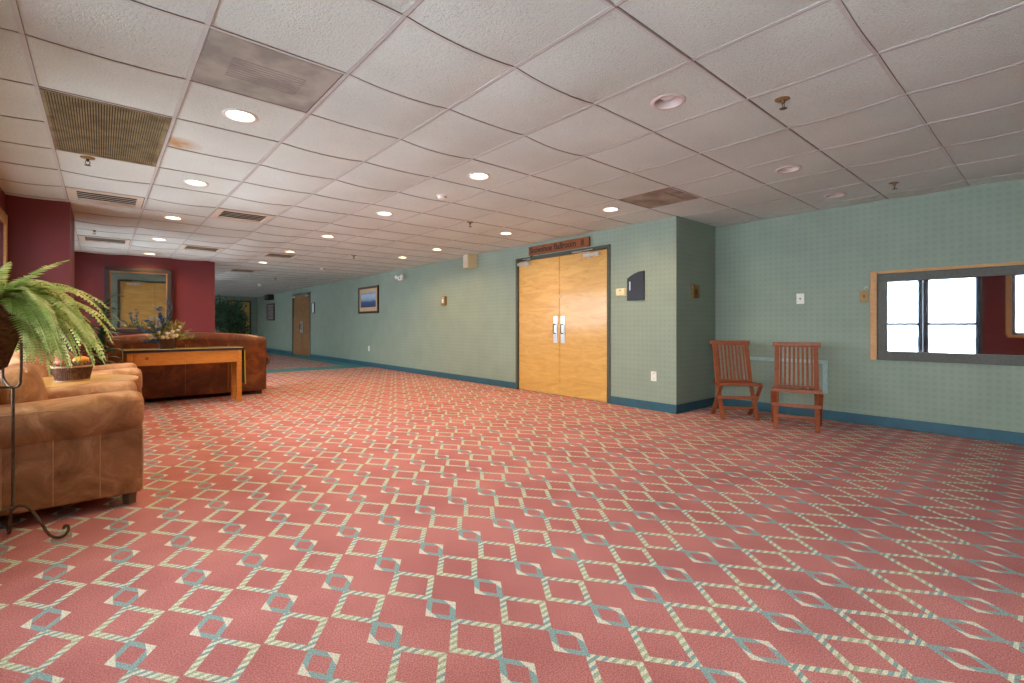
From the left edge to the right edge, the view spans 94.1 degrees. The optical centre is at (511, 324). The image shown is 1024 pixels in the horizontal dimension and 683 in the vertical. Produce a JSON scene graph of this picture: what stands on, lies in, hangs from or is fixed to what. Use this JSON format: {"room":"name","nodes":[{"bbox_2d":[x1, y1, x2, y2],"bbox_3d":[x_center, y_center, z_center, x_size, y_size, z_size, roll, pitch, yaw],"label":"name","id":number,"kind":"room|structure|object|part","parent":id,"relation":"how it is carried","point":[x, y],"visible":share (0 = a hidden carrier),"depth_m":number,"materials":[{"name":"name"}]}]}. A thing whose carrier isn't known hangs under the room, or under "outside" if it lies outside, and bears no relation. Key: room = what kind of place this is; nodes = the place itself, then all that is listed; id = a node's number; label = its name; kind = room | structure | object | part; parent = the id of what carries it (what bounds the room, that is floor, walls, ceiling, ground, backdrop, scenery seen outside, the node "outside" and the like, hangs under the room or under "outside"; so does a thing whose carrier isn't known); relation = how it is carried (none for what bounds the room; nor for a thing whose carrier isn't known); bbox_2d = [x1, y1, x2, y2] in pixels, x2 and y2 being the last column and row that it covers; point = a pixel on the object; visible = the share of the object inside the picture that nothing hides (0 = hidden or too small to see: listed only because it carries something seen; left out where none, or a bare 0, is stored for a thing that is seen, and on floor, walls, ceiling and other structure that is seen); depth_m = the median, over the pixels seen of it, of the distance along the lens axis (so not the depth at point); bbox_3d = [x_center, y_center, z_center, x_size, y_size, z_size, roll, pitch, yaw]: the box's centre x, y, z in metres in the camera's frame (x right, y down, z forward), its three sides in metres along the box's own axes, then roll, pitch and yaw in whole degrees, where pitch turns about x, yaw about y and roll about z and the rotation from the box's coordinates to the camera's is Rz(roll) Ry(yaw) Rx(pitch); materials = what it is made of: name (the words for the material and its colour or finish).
{"room":"hotel lobby","nodes":[
{"label":"hotel lobby","id":0,"kind":"room"},
{"bbox_2d":[0,187,5,369],"bbox_3d":[-7.073,-0.170,6.974,0.200,2.440,26.600,0,0,-41],"label":"wall","id":1,"kind":"structure","parent":0,"point":[2,194],"depth_m":4.55,"materials":[{"name":"red paint"}]},
{"bbox_2d":[0,207,7,285],"bbox_3d":[-3.814,-0.230,3.261,0.175,1.660,3.480,0,0,-41],"label":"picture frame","id":2,"kind":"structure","parent":1,"relation":"in","point":[3,216],"depth_m":4.56,"materials":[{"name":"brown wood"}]},
{"bbox_2d":[6,195,73,354],"bbox_3d":[-5.105,-0.145,5.198,0.465,2.390,1.000,0,0,-41],"label":"wall pier","id":3,"kind":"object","parent":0,"point":[40,232],"visible":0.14,"depth_m":4.83,"materials":[{"name":"red paint"}]},
{"bbox_2d":[74,251,214,356],"bbox_3d":[-6.912,-0.145,8.795,2.420,2.390,0.250,0,0,-41],"label":"wall partition","id":4,"kind":"structure","parent":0,"point":[193,282],"depth_m":9.06,"materials":[{"name":"red paint"}]},
{"bbox_2d":[104,266,171,332],"bbox_3d":[-6.781,-0.440,8.681,0.970,1.180,0.055,0,1,-41],"label":"framed mirror","id":5,"kind":"object","parent":4,"relation":"attached to","point":[144,290],"visible":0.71,"depth_m":8.66,"materials":[{"name":"grey mirror"}]},
{"bbox_2d":[111,272,165,327],"bbox_3d":[-6.789,-0.440,8.690,0.790,1.000,0.006,0,1,-41],"label":"mirror glass","id":6,"kind":"object","parent":5,"relation":"attached to","point":[143,292],"depth_m":8.68,"materials":[{"name":"multicoloured"}]},
{"bbox_2d":[215,296,256,334],"bbox_3d":[-13.393,-0.170,18.951,5.850,2.440,0.200,0,0,-41],"label":"wall","id":7,"kind":"structure","parent":0,"point":[253,300],"depth_m":20.67,"materials":[{"name":"paper"}]},
{"bbox_2d":[226,300,250,334],"bbox_3d":[-11.659,0.010,20.348,0.920,2.080,0.145,0,0,-41],"label":"door","id":8,"kind":"structure","parent":7,"relation":"in","point":[248,303],"depth_m":20.56,"materials":[{"name":"brown wood"}]},
{"bbox_2d":[65,74,683,271],"bbox_3d":[-4.417,-1.660,9.261,7.210,0.100,26.600,0,0,-41],"label":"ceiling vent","id":9,"kind":"object","parent":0,"point":[343,74],"depth_m":6.55,"materials":[{"name":"grey metal"}]},
{"bbox_2d":[257,216,684,404],"bbox_3d":[-4.576,-0.170,13.347,0.200,2.440,20.200,0,0,-41],"label":"wall","id":10,"kind":"structure","parent":0,"point":[474,334],"depth_m":8.42,"materials":[{"name":"paint"}]},
{"bbox_2d":[267,303,274,320],"bbox_3d":[-9.654,-0.510,19.069,0.030,0.680,1.100,0,0,-41],"label":"framed picture","id":11,"kind":"object","parent":10,"relation":"attached to","point":[270,307],"visible":1,"depth_m":18.96,"materials":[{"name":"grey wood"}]},
{"bbox_2d":[267,306,272,317],"bbox_3d":[-9.655,-0.510,19.069,0.003,0.480,0.900,0,0,-41],"label":"print","id":12,"kind":"object","parent":11,"relation":"attached to","point":[269,308],"depth_m":19.12},
{"bbox_2d":[292,292,309,356],"bbox_3d":[-7.163,-0.011,16.186,0.256,2.122,1.904,0,0,-41],"label":"door","id":13,"kind":"structure","parent":10,"relation":"in","point":[301,301],"depth_m":16.20,"materials":[{"name":"wood"}]},
{"bbox_2d":[311,302,314,312],"bbox_3d":[-6.343,-0.540,15.223,0.030,0.340,0.250,0,0,-41],"label":"framed notice","id":14,"kind":"object","parent":10,"relation":"attached to","point":[313,303],"visible":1,"depth_m":15.20,"materials":[{"name":"white plastic"}]},
{"bbox_2d":[358,285,378,313],"bbox_3d":[-3.648,-0.630,12.093,0.030,0.680,1.190,0,0,-41],"label":"framed picture","id":15,"kind":"object","parent":10,"relation":"attached to","point":[368,297],"visible":1,"depth_m":12.07,"materials":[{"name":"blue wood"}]},
{"bbox_2d":[361,292,375,307],"bbox_3d":[-3.649,-0.630,12.093,0.003,0.370,0.880,0,0,-41],"label":"print","id":16,"kind":"object","parent":15,"relation":"attached to","point":[368,299],"depth_m":12.07},
{"bbox_2d":[394,274,403,279],"bbox_3d":[-2.521,-1.067,10.722,0.110,0.125,0.380,0,0,-41],"label":"emergency light","id":17,"kind":"object","parent":10,"relation":"attached to","point":[401,277],"visible":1,"depth_m":10.69,"materials":[{"name":"white plastic"}]},
{"bbox_2d":[441,296,446,305],"bbox_3d":[-1.345,-0.470,9.398,0.056,0.180,0.140,0,0,-41],"label":"wall thermostat","id":18,"kind":"object","parent":10,"relation":"attached to","point":[443,298],"visible":1,"depth_m":9.36,"materials":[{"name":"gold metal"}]},
{"bbox_2d":[463,254,476,268],"bbox_3d":[-0.788,-1.150,8.637,0.204,0.230,0.250,0,0,-41],"label":"wall speaker","id":19,"kind":"object","parent":10,"relation":"attached to","point":[469,260],"visible":1,"depth_m":8.56,"materials":[{"name":"beige plastic"}]},
{"bbox_2d":[266,348,675,413],"bbox_3d":[-4.587,0.998,13.197,0.012,0.105,20.012,0,0,-41],"label":"baseboard","id":20,"kind":"structure","parent":10,"relation":"attached to","point":[656,406],"depth_m":8.65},
{"bbox_2d":[529,236,589,257],"bbox_3d":[0.673,-1.139,7.058,0.050,0.168,1.220,0,0,-41],"label":"door sign","id":21,"kind":"object","parent":10,"relation":"attached to","point":[582,242],"visible":1,"depth_m":6.98,"materials":[{"name":"brown wood"}]},
{"bbox_2d":[516,244,610,403],"bbox_3d":[0.686,-0.011,7.069,0.256,2.122,1.904,0,0,-41],"label":"door","id":22,"kind":"structure","parent":10,"relation":"in","point":[563,299],"depth_m":6.97,"materials":[{"name":"brown wood"}]},
{"bbox_3d":[0.650,0.070,7.138,0.004,0.400,0.084,0,0,-41],"label":"push plate","id":23,"kind":"part","parent":22,"relation":"part of","materials":[{"name":"metal"}]},
{"bbox_3d":[0.748,0.070,7.024,0.004,0.400,0.084,0,0,-41],"label":"push plate","id":24,"kind":"part","parent":22,"relation":"part of","materials":[{"name":"metal"}]},
{"bbox_3d":[0.982,-0.986,6.646,0.302,0.122,0.044,0,0,28],"label":"closer arm","id":25,"kind":"part","parent":22,"relation":"part of","materials":[{"name":"metal"}]},
{"bbox_2d":[616,288,625,295],"bbox_3d":[1.415,-0.425,6.206,0.036,0.100,0.150,0,0,-41],"label":"thermostat","id":26,"kind":"object","parent":10,"relation":"attached to","point":[621,291],"visible":1,"depth_m":6.19,"materials":[{"name":"beige plastic"}]},
{"bbox_2d":[627,271,644,300],"bbox_3d":[1.564,-0.492,6.037,0.029,0.365,0.250,0,0,-41],"label":"plaque","id":27,"kind":"object","parent":10,"relation":"attached to","point":[635,282],"visible":1,"depth_m":6.02,"materials":[{"name":"black plastic"}]},
{"bbox_2d":[651,371,656,380],"bbox_3d":[1.738,0.630,5.851,0.011,0.120,0.075,0,0,-41],"label":"wall outlet","id":28,"kind":"object","parent":10,"relation":"attached to","point":[653,373],"visible":1,"depth_m":5.85,"materials":[{"name":"white plastic"}]},
{"bbox_2d":[0,350,1023,682],"bbox_3d":[-4.449,1.090,9.299,7.210,0.080,26.700,0,0,-41],"label":"floor","id":29,"kind":"structure","parent":0,"point":[334,522],"depth_m":2.24,"materials":[{"name":"carpet"}]},
{"bbox_2d":[0,308,69,538],"bbox_3d":[-2.388,0.487,2.317,0.361,1.125,0.362,0,0,-41],"label":"plant stand","id":30,"kind":"object","parent":29,"relation":"on","point":[12,507],"visible":0.84,"depth_m":2.28,"materials":[{"name":"metal"}]},
{"bbox_3d":[-2.437,0.115,2.300,0.112,0.378,0.021,0,0,26],"label":"cradle arm","id":31,"kind":"part","parent":30,"relation":"part of","materials":[{"name":"metal"}]},
{"bbox_3d":[-2.413,0.115,2.219,0.016,0.378,0.134,0,0,24],"label":"cradle arm","id":32,"kind":"part","parent":30,"relation":"part of","materials":[{"name":"metal"}]},
{"bbox_3d":[-2.348,0.115,2.277,0.074,0.378,0.018,0,0,-2],"label":"cradle arm","id":33,"kind":"part","parent":30,"relation":"part of","materials":[{"name":"metal"}]},
{"bbox_2d":[0,260,115,377],"bbox_3d":[-2.384,-0.029,2.339,0.650,0.569,0.763,0,0,-43],"label":"potted fern","id":34,"kind":"object","parent":30,"relation":"on","point":[37,311],"visible":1,"depth_m":2.25,"materials":[{"name":"green plant"}]},
{"bbox_2d":[0,363,143,516],"bbox_3d":[-2.780,0.623,2.845,0.890,0.855,0.994,0,0,-41],"label":"leather armchair","id":35,"kind":"object","parent":29,"relation":"on","point":[77,443],"visible":0.95,"depth_m":2.60,"materials":[{"name":"brown leather"}]},
{"bbox_2d":[0,363,47,404],"bbox_3d":[-2.855,0.440,2.780,0.217,0.438,0.578,0,0,-41],"label":"cushion","id":36,"kind":"object","parent":35,"relation":"on","point":[32,388],"depth_m":2.62,"materials":[{"name":"leather"}]},
{"bbox_3d":[-2.552,0.762,2.580,0.888,0.445,0.210,0,0,-41],"label":"arm panel","id":37,"kind":"part","parent":35,"relation":"part of","materials":[{"name":"leather"}]},
{"bbox_2d":[9,349,141,393],"bbox_3d":[-3.958,0.623,4.352,0.890,0.855,0.994,0,0,-41],"label":"leather armchair","id":38,"kind":"object","parent":29,"relation":"on","point":[120,368],"visible":0.12,"depth_m":4.18,"materials":[{"name":"brown leather"}]},
{"bbox_3d":[-4.180,0.583,4.160,0.293,0.775,0.892,0,0,-41],"label":"backrest","id":39,"kind":"part","parent":38,"relation":"part of","materials":[{"name":"leather"}]},
{"bbox_2d":[43,375,138,387],"bbox_3d":[-3.349,0.733,3.583,0.860,0.635,0.860,0,0,-41],"label":"round table","id":40,"kind":"object","parent":29,"relation":"on","point":[49,382],"visible":0.23,"depth_m":3.63,"materials":[{"name":"brown wood"}]},
{"bbox_2d":[50,358,93,382],"bbox_3d":[-3.253,0.331,3.533,0.196,0.170,0.269,0,0,9],"label":"basket","id":41,"kind":"object","parent":40,"relation":"on","point":[79,372],"visible":0.84,"depth_m":3.47,"materials":[{"name":"wicker"}]},
{"bbox_2d":[54,358,70,364],"bbox_3d":[-3.259,0.263,3.456,0.093,0.077,0.093,0,0,-41],"label":"gourd","id":42,"kind":"object","parent":41,"relation":"in","point":[57,362],"visible":0.4,"depth_m":3.42,"materials":[{"name":"pink plant"}]},
{"bbox_2d":[72,354,89,363],"bbox_3d":[-3.248,0.260,3.597,0.101,0.077,0.101,0,0,-41],"label":"gourd","id":43,"kind":"object","parent":41,"relation":"in","point":[85,359],"visible":0.64,"depth_m":3.57,"materials":[{"name":"orange plant"}]},
{"bbox_2d":[78,295,124,364],"bbox_3d":[-4.646,0.350,5.427,0.446,1.400,0.436,0,0,-5],"label":"dracaena","id":44,"kind":"object","parent":29,"relation":"on","point":[102,334],"visible":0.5,"depth_m":5.43,"materials":[{"name":"plant"}]},
{"bbox_3d":[-4.644,0.325,5.437,0.056,1.051,0.040,0,0,-41],"label":"stem","id":45,"kind":"part","parent":44,"relation":"part of","materials":[{"name":"green plant"}]},
{"bbox_2d":[88,332,269,398],"bbox_3d":[-4.830,0.577,6.998,2.200,0.946,0.960,0,0,-41],"label":"leather sofa","id":46,"kind":"object","parent":29,"relation":"on","point":[158,381],"visible":0.58,"depth_m":6.73,"materials":[{"name":"brown leather"}]},
{"bbox_2d":[123,347,241,401],"bbox_3d":[-4.303,0.681,6.284,1.262,0.738,0.410,0,0,-41],"label":"console table","id":47,"kind":"object","parent":29,"relation":"on","point":[233,356],"visible":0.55,"depth_m":6.21,"materials":[{"name":"brown wood"}]},
{"bbox_3d":[-4.626,0.693,5.772,0.056,0.715,0.052,0,0,-41],"label":"leg","id":48,"kind":"part","parent":47,"relation":"part of","materials":[{"name":"brown wood"}]},
{"bbox_2d":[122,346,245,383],"bbox_3d":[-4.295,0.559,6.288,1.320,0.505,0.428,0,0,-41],"label":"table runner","id":49,"kind":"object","parent":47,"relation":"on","point":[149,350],"visible":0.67,"depth_m":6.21,"materials":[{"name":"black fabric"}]},
{"bbox_2d":[136,302,193,348],"bbox_3d":[-4.449,0.009,6.155,0.570,0.598,0.465,0,0,-15],"label":"flower arrangement","id":50,"kind":"object","parent":49,"relation":"on","point":[165,338],"visible":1,"depth_m":6.06,"materials":[{"name":"plant"}]},
{"bbox_2d":[158,338,176,348],"bbox_3d":[-4.447,0.243,6.147,0.210,0.130,0.210,0,0,-41],"label":"bowl","id":51,"kind":"object","parent":49,"relation":"on","point":[163,343],"depth_m":6.07,"materials":[{"name":"wicker"}]},
{"bbox_3d":[-3.971,0.693,6.805,0.056,0.715,0.052,0,0,-41],"label":"leg","id":52,"kind":"part","parent":47,"relation":"part of","materials":[{"name":"brown wood"}]},
{"bbox_3d":[-3.739,0.693,6.535,0.056,0.715,0.052,0,0,-41],"label":"leg","id":53,"kind":"part","parent":47,"relation":"part of","materials":[{"name":"brown wood"}]},
{"bbox_2d":[215,295,253,334],"bbox_3d":[-8.198,0.095,13.880,1.184,1.910,1.266,0,0,42],"label":"potted ficus","id":54,"kind":"object","parent":29,"relation":"on","point":[228,323],"visible":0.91,"depth_m":13.78,"materials":[{"name":"plant"}]},
{"bbox_2d":[710,340,762,420],"bbox_3d":[2.552,0.621,5.457,0.450,0.869,0.491,0,0,10],"label":"folding chair","id":55,"kind":"object","parent":29,"relation":"on","point":[719,382],"visible":1,"depth_m":5.54,"materials":[{"name":"brown wood"}]},
{"bbox_3d":[2.346,0.858,5.464,0.042,0.397,0.406,0,0,10],"label":"leg","id":56,"kind":"part","parent":55,"relation":"part of","materials":[{"name":"brown wood"}]},
{"bbox_3d":[2.594,0.212,5.686,0.444,0.050,0.026,0,0,10],"label":"rail","id":57,"kind":"part","parent":55,"relation":"part of","materials":[{"name":"brown wood"}]},
{"bbox_3d":[2.566,0.642,5.531,0.350,0.022,0.026,0,0,10],"label":"rail","id":58,"kind":"part","parent":55,"relation":"part of","materials":[{"name":"brown wood"}]},
{"bbox_3d":[2.510,0.653,5.226,0.424,0.034,0.022,0,0,10],"label":"rail","id":59,"kind":"part","parent":55,"relation":"part of","materials":[{"name":"brown wood"}]},
{"bbox_3d":[2.748,0.858,5.391,0.042,0.397,0.406,0,0,10],"label":"leg","id":60,"kind":"part","parent":55,"relation":"part of","materials":[{"name":"brown wood"}]},
{"bbox_2d":[771,342,823,432],"bbox_3d":[2.924,0.621,4.906,0.450,0.869,0.491,0,0,30],"label":"folding chair","id":61,"kind":"object","parent":29,"relation":"on","point":[818,394],"visible":1,"depth_m":4.96,"materials":[{"name":"brown wood"}]},
{"bbox_3d":[2.732,0.858,4.983,0.042,0.397,0.406,0,0,30],"label":"leg","id":62,"kind":"part","parent":61,"relation":"part of","materials":[{"name":"brown wood"}]},
{"bbox_3d":[3.041,0.212,5.107,0.444,0.050,0.026,0,0,30],"label":"rail","id":63,"kind":"part","parent":61,"relation":"part of","materials":[{"name":"brown wood"}]},
{"bbox_3d":[2.962,0.642,4.971,0.350,0.022,0.026,0,0,30],"label":"rail","id":64,"kind":"part","parent":61,"relation":"part of","materials":[{"name":"brown wood"}]},
{"bbox_3d":[2.805,0.653,4.704,0.424,0.034,0.022,0,0,30],"label":"rail","id":65,"kind":"part","parent":61,"relation":"part of","materials":[{"name":"brown wood"}]},
{"bbox_3d":[3.084,0.858,4.777,0.042,0.397,0.406,0,0,30],"label":"leg","id":66,"kind":"part","parent":61,"relation":"part of","materials":[{"name":"brown wood"}]},
{"bbox_2d":[0,0,1023,296],"bbox_3d":[-4.209,-1.235,9.162,6.110,0.109,26.719,0,0,-41],"label":"ceiling","id":67,"kind":"structure","parent":0,"point":[610,55],"depth_m":2.97,"materials":[{"name":"tile"}]},
{"bbox_2d":[80,156,94,165],"bbox_3d":[-3.264,-1.256,3.669,0.090,0.061,0.090,0,0,-41],"label":"sprinkler","id":68,"kind":"object","parent":67,"relation":"attached to","point":[87,158],"visible":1,"depth_m":3.66,"materials":[{"name":"metal"}]},
{"bbox_2d":[78,235,129,244],"bbox_3d":[-6.098,-1.288,7.142,0.580,0.051,0.580,0,0,-41],"label":"ceiling vent","id":69,"kind":"object","parent":67,"relation":"in","point":[81,238],"visible":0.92,"depth_m":7.18,"materials":[{"name":"metal"}]},
{"bbox_2d":[66,187,143,208],"bbox_3d":[-4.118,-1.301,4.842,0.580,0.051,0.580,0,0,-41],"label":"ceiling vent","id":70,"kind":"object","parent":67,"relation":"in","point":[73,193],"visible":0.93,"depth_m":4.88,"materials":[{"name":"metal"}]},
{"bbox_2d":[40,88,170,166],"bbox_3d":[-2.732,-1.301,3.232,0.585,0.038,1.188,0,0,-41],"label":"ceiling vent","id":71,"kind":"object","parent":67,"relation":"in","point":[79,125],"visible":0.99,"depth_m":3.15,"materials":[{"name":"beige metal"}]},
{"bbox_2d":[151,238,166,240],"bbox_3d":[-5.239,-1.277,7.081,0.196,0.027,0.196,0,0,-41],"label":"recessed light","id":72,"kind":"object","parent":67,"relation":"in","point":[158,239],"visible":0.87,"depth_m":7.11,"materials":[{"name":"white"}]},
{"bbox_2d":[163,216,182,219],"bbox_3d":[-4.051,-1.285,5.701,0.196,0.027,0.196,0,0,-41],"label":"recessed light","id":73,"kind":"object","parent":67,"relation":"in","point":[166,217],"visible":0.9,"depth_m":5.71,"materials":[{"name":"white"}]},
{"bbox_2d":[183,179,208,185],"bbox_3d":[-2.863,-1.294,4.321,0.196,0.027,0.196,0,0,-41],"label":"recessed light","id":74,"kind":"object","parent":67,"relation":"in","point":[188,181],"visible":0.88,"depth_m":4.33,"materials":[{"name":"white glass"}]},
{"bbox_2d":[179,245,224,252],"bbox_3d":[-5.172,-1.288,7.940,0.580,0.051,0.580,0,0,-41],"label":"ceiling vent","id":75,"kind":"object","parent":67,"relation":"in","point":[182,247],"visible":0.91,"depth_m":8.01,"materials":[{"name":"metal"}]},
{"bbox_2d":[222,108,257,122],"bbox_3d":[-1.675,-1.296,2.941,0.196,0.027,0.196,0,0,-41],"label":"recessed light","id":76,"kind":"object","parent":67,"relation":"in","point":[238,115],"visible":0.95,"depth_m":2.95,"materials":[{"name":"white glass"}]},
{"bbox_2d":[209,208,274,223],"bbox_3d":[-3.192,-1.301,5.640,0.580,0.051,0.580,0,0,-41],"label":"ceiling vent","id":77,"kind":"object","parent":67,"relation":"in","point":[219,211],"visible":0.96,"depth_m":5.67,"materials":[{"name":"metal"}]},
{"bbox_2d":[227,269,258,272],"bbox_3d":[-6.226,-1.274,11.037,0.580,0.051,0.580,0,0,-41],"label":"ceiling vent","id":78,"kind":"object","parent":67,"relation":"in","point":[238,270],"visible":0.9,"depth_m":11.06,"materials":[{"name":"metal"}]},
{"bbox_2d":[191,28,342,111],"bbox_3d":[-1.279,-1.293,2.481,0.585,0.017,0.581,0,0,-41],"label":"ceiling vent","id":79,"kind":"object","parent":67,"relation":"in","point":[228,62],"visible":0.93,"depth_m":2.43,"materials":[{"name":"grey metal"}]},
{"bbox_2d":[264,294,273,299],"bbox_3d":[-9.623,-1.090,18.898,0.206,0.200,0.600,0,0,-41],"label":"junction box","id":80,"kind":"object","parent":67,"relation":"attached to","point":[269,296],"visible":1,"depth_m":18.69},
{"bbox_2d":[260,252,301,258],"bbox_3d":[-4.246,-1.288,8.737,0.580,0.051,0.580,0,0,-41],"label":"ceiling vent","id":81,"kind":"object","parent":67,"relation":"in","point":[267,254],"visible":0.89,"depth_m":8.81,"materials":[{"name":"metal"}]},
{"bbox_2d":[321,235,334,237],"bbox_3d":[-2.662,-1.285,6.897,0.196,0.027,0.196,0,0,-41],"label":"recessed light","id":82,"kind":"object","parent":67,"relation":"in","point":[324,236],"visible":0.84,"depth_m":6.95,"materials":[{"name":"white"}]},
{"bbox_2d":[376,212,392,215],"bbox_3d":[-1.474,-1.294,5.517,0.196,0.027,0.196,0,0,-41],"label":"recessed light","id":83,"kind":"object","parent":67,"relation":"in","point":[377,213],"visible":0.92,"depth_m":5.54,"materials":[{"name":"white"}]},
{"bbox_2d":[436,194,447,199],"bbox_3d":[-0.690,-1.261,4.710,0.124,0.050,0.124,0,0,-41],"label":"smoke detector","id":84,"kind":"object","parent":67,"relation":"attached to","point":[440,196],"visible":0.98,"depth_m":4.68,"materials":[{"name":"white plastic"}]},
{"bbox_2d":[468,172,489,179],"bbox_3d":[-0.286,-1.296,4.137,0.196,0.027,0.196,0,0,-41],"label":"recessed light","id":85,"kind":"object","parent":67,"relation":"in","point":[476,176],"visible":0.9,"depth_m":4.16,"materials":[{"name":"white glass"}]},
{"bbox_2d":[499,232,512,234],"bbox_3d":[-0.085,-1.294,6.713,0.196,0.027,0.196,0,0,-41],"label":"recessed light","id":86,"kind":"object","parent":67,"relation":"in","point":[501,233],"visible":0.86,"depth_m":6.76,"materials":[{"name":"white"}]},
{"bbox_2d":[0,0,1023,296],"bbox_3d":[-4.264,-1.235,9.122,6.979,0.108,26.726,0,0,-41],"label":"grid","id":87,"kind":"object","parent":67,"relation":"attached to","point":[416,3],"visible":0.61,"depth_m":2.94,"materials":[{"name":"white metal"}]},
{"bbox_2d":[602,207,619,211],"bbox_3d":[1.103,-1.296,5.333,0.196,0.027,0.196,0,0,-41],"label":"recessed light","id":88,"kind":"object","parent":67,"relation":"in","point":[609,209],"visible":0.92,"depth_m":5.36,"materials":[{"name":"white glass"}]},
{"bbox_2d":[619,187,698,207],"bbox_3d":[1.499,-1.292,4.873,0.585,0.021,0.581,0,0,-41],"label":"panel","id":89,"kind":"object","parent":67,"relation":"attached to","point":[662,197],"visible":0.92,"depth_m":4.84,"materials":[{"name":"tile"}]},
{"bbox_3d":[1.499,-1.284,4.873,0.351,0.006,0.349,0,0,-41],"label":"plate","id":90,"kind":"part","parent":89,"relation":"part of","materials":[{"name":"metal"}]},
{"bbox_2d":[650,93,685,109],"bbox_3d":[0.902,-1.331,2.757,0.196,0.097,0.196,0,0,-41],"label":"recessed light","id":91,"kind":"object","parent":67,"relation":"in","point":[673,100],"visible":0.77,"depth_m":2.79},
{"bbox_2d":[775,96,789,109],"bbox_3d":[1.543,-1.260,2.714,0.090,0.061,0.090,0,0,-41],"label":"sprinkler","id":92,"kind":"object","parent":67,"relation":"attached to","point":[782,99],"visible":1,"depth_m":2.71,"materials":[{"name":"gold metal"}]},
{"bbox_2d":[775,165,801,172],"bbox_3d":[2.292,-1.331,3.953,0.196,0.097,0.196,0,0,-41],"label":"recessed light","id":93,"kind":"object","parent":67,"relation":"in","point":[792,168],"visible":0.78,"depth_m":3.99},
{"bbox_2d":[823,193,846,197],"bbox_3d":[3.218,-1.331,4.750,0.196,0.097,0.196,0,0,-41],"label":"recessed light","id":94,"kind":"object","parent":67,"relation":"in","point":[833,195],"visible":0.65,"depth_m":4.79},
{"bbox_2d":[889,182,899,189],"bbox_3d":[3.456,-1.258,4.308,0.090,0.061,0.090,0,0,-41],"label":"sprinkler","id":95,"kind":"object","parent":67,"relation":"attached to","point":[893,183],"visible":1,"depth_m":4.30,"materials":[{"name":"metal"}]},
{"bbox_2d":[685,218,714,402],"bbox_3d":[2.388,-0.170,6.146,0.960,2.440,0.200,0,0,-41],"label":"wall","id":96,"kind":"structure","parent":0,"point":[699,237],"depth_m":5.98,"materials":[{"name":"paint"}]},
{"bbox_2d":[676,397,714,413],"bbox_3d":[2.301,0.998,5.932,0.972,0.105,0.012,0,0,-41],"label":"baseboard","id":97,"kind":"structure","parent":96,"relation":"attached to","point":[699,404],"depth_m":5.88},
{"bbox_2d":[691,284,699,297],"bbox_3d":[2.281,-0.415,5.904,0.190,0.170,0.028,0,0,-41],"label":"light switch","id":98,"kind":"object","parent":96,"relation":"attached to","point":[695,289],"visible":1,"depth_m":5.90,"materials":[{"name":"gold metal"}]},
{"bbox_2d":[715,178,1023,432],"bbox_3d":[4.764,-0.170,3.969,0.200,2.440,6.200,0,0,-41],"label":"wall","id":99,"kind":"structure","parent":0,"point":[829,256],"depth_m":5.07,"materials":[{"name":"paint"}]},
{"bbox_2d":[744,357,827,393],"bbox_3d":[3.199,0.580,5.624,0.012,0.370,0.910,0,0,-41],"label":"trim","id":100,"kind":"structure","parent":99,"relation":"attached to","point":[824,362],"depth_m":5.32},
{"bbox_2d":[796,293,803,303],"bbox_3d":[3.317,-0.300,5.488,0.012,0.120,0.080,0,0,-41],"label":"light switch","id":101,"kind":"object","parent":99,"relation":"attached to","point":[799,297],"visible":1,"depth_m":5.48,"materials":[{"name":"white plastic"}]},
{"bbox_2d":[860,291,868,301],"bbox_3d":[3.709,-0.300,5.026,0.020,0.120,0.075,0,0,-41],"label":"light switch","id":102,"kind":"object","parent":99,"relation":"attached to","point":[864,295],"visible":1,"depth_m":5.02,"materials":[{"name":"gold metal"}]},
{"bbox_2d":[718,399,1023,444],"bbox_3d":[4.687,0.998,3.896,0.012,0.105,6.188,0,0,-41],"label":"baseboard","id":103,"kind":"structure","parent":99,"relation":"attached to","point":[913,425],"depth_m":4.79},
{"bbox_2d":[870,261,1023,365],"bbox_3d":[4.260,-0.095,4.361,0.053,0.912,1.602,0,0,-41],"label":"framed mirror","id":104,"kind":"object","parent":99,"relation":"attached to","point":[966,314],"visible":1,"depth_m":4.51,"materials":[{"name":"brown wood"}]},
{"bbox_3d":[4.261,-0.096,4.361,0.050,0.910,1.600,0,0,-41],"label":"frame","id":105,"kind":"part","parent":104,"relation":"part of","materials":[{"name":"brown wood"}]},
{"bbox_3d":[4.274,-0.096,4.372,0.008,0.760,1.450,0,0,-41],"label":"glass","id":106,"kind":"part","parent":104,"relation":"part of","materials":[{"name":"white mirror"}]}
]}

